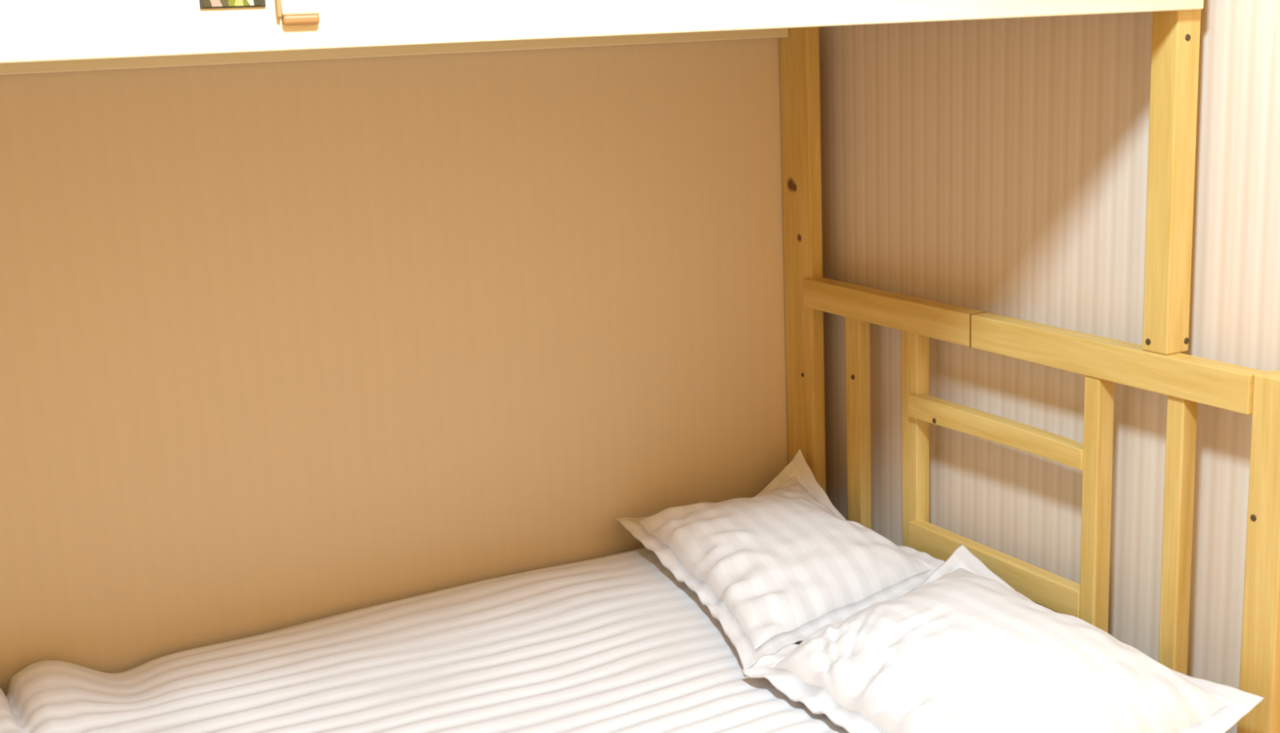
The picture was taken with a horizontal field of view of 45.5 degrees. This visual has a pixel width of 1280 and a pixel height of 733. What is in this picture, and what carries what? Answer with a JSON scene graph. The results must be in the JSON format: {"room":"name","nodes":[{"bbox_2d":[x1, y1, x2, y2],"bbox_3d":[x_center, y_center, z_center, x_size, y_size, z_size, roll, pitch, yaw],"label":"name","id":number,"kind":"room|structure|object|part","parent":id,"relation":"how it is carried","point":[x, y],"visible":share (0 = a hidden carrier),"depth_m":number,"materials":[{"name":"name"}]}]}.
{"room":"bedroom","nodes":[
{"label":"bedroom","id":0,"kind":"room"},
{"bbox_2d":[0,37,788,695],"bbox_3d":[-0.633,-0.371,2.647,2.375,2.600,0.100,-9,14,-27],"label":"wall","id":1,"kind":"structure","parent":0,"point":[282,344],"depth_m":2.73,"materials":[{"name":"paper"}]},
{"bbox_2d":[818,0,1279,732],"bbox_3d":[1.262,-0.204,1.538,0.100,2.600,3.670,-9,14,-27],"label":"wall","id":2,"kind":"structure","parent":0,"point":[999,166],"depth_m":2.55,"materials":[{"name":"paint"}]},
{"bbox_3d":[0.294,1.261,1.356,2.375,0.100,3.770,-9,14,-27],"label":"floor","id":3,"kind":"structure","parent":0,"visible":0},
{"bbox_2d":[0,0,1279,732],"bbox_3d":[-0.278,0.101,2.161,2.066,1.860,1.232,-9,14,-27],"label":"bunk bed","id":4,"kind":"object","parent":3,"relation":"on","point":[37,36],"visible":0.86,"depth_m":2.25,"materials":[{"name":"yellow wood"}]},
{"bbox_2d":[199,0,266,8],"bbox_3d":[-0.406,-0.395,1.508,0.065,0.078,0.003,-9,14,-27],"label":"picture card","id":5,"kind":"object","parent":4,"relation":"attached to","point":[204,4],"visible":1,"depth_m":1.51,"materials":[{"name":"multicoloured paper"}]},
{"bbox_2d":[275,0,319,25],"bbox_3d":[-0.346,-0.395,1.538,0.048,0.100,0.008,-9,14,-27],"label":"wooden holder","id":6,"kind":"object","parent":4,"relation":"attached to","point":[293,12],"visible":1,"depth_m":1.54,"materials":[{"name":"brown wood"}]},
{"bbox_3d":[-0.584,-0.594,2.544,1.970,0.165,0.032,-9,14,-27],"label":"rail","id":7,"kind":"part","parent":4,"relation":"part of","materials":[{"name":"brown wood"}]},
{"bbox_3d":[0.341,0.030,3.145,0.030,1.520,0.097,-9,14,-27],"label":"post","id":8,"kind":"part","parent":4,"relation":"part of","materials":[{"name":"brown wood"}]},
{"bbox_3d":[0.465,-0.107,2.857,0.037,0.058,0.507,-9,14,-27],"label":"rail","id":9,"kind":"part","parent":4,"relation":"part of","materials":[{"name":"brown wood"}]},
{"bbox_3d":[0.622,0.352,2.685,0.028,0.052,0.444,-9,14,-27],"label":"rail","id":10,"kind":"part","parent":4,"relation":"part of","materials":[{"name":"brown wood"}]},
{"bbox_3d":[0.612,0.108,2.631,0.028,0.043,0.444,-9,14,-27],"label":"rail","id":11,"kind":"part","parent":4,"relation":"part of","materials":[{"name":"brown wood"}]},
{"bbox_3d":[0.725,-0.013,2.384,0.037,0.058,0.586,-9,14,-27],"label":"rail","id":12,"kind":"part","parent":4,"relation":"part of","materials":[{"name":"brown wood"}]},
{"bbox_3d":[0.769,-0.452,2.190,0.046,0.879,0.049,-9,14,-27],"label":"post","id":13,"kind":"part","parent":4,"relation":"part of","materials":[{"name":"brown wood"}]},
{"bbox_3d":[0.906,0.491,2.211,0.045,0.981,0.059,-9,14,-27],"label":"corner post","id":14,"kind":"part","parent":4,"relation":"part of","materials":[{"name":"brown wood"}]},
{"bbox_3d":[-0.257,0.667,2.285,1.938,0.209,1.160,-9,14,-27],"label":"mattress","id":15,"kind":"object","parent":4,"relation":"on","visible":0},
{"bbox_2d":[0,546,848,732],"bbox_3d":[-0.382,0.559,2.198,1.650,0.083,1.206,-9,14,-27],"label":"duvet","id":16,"kind":"object","parent":15,"relation":"on","point":[612,643],"visible":0.87,"depth_m":2.46,"materials":[{"name":"fabric"}]},
{"bbox_2d":[614,448,944,669],"bbox_3d":[0.229,0.318,2.774,0.525,0.142,0.684,-9,14,-27],"label":"pillow","id":17,"kind":"object","parent":16,"relation":"on","point":[778,566],"visible":0.97,"depth_m":2.67,"materials":[{"name":"fabric"}]},
{"bbox_2d":[741,544,1263,732],"bbox_3d":[0.493,0.432,2.227,0.590,0.131,0.812,-9,14,-27],"label":"pillow","id":18,"kind":"object","parent":16,"relation":"on","point":[962,651],"visible":1,"depth_m":2.13,"materials":[{"name":"fabric"}]}
]}

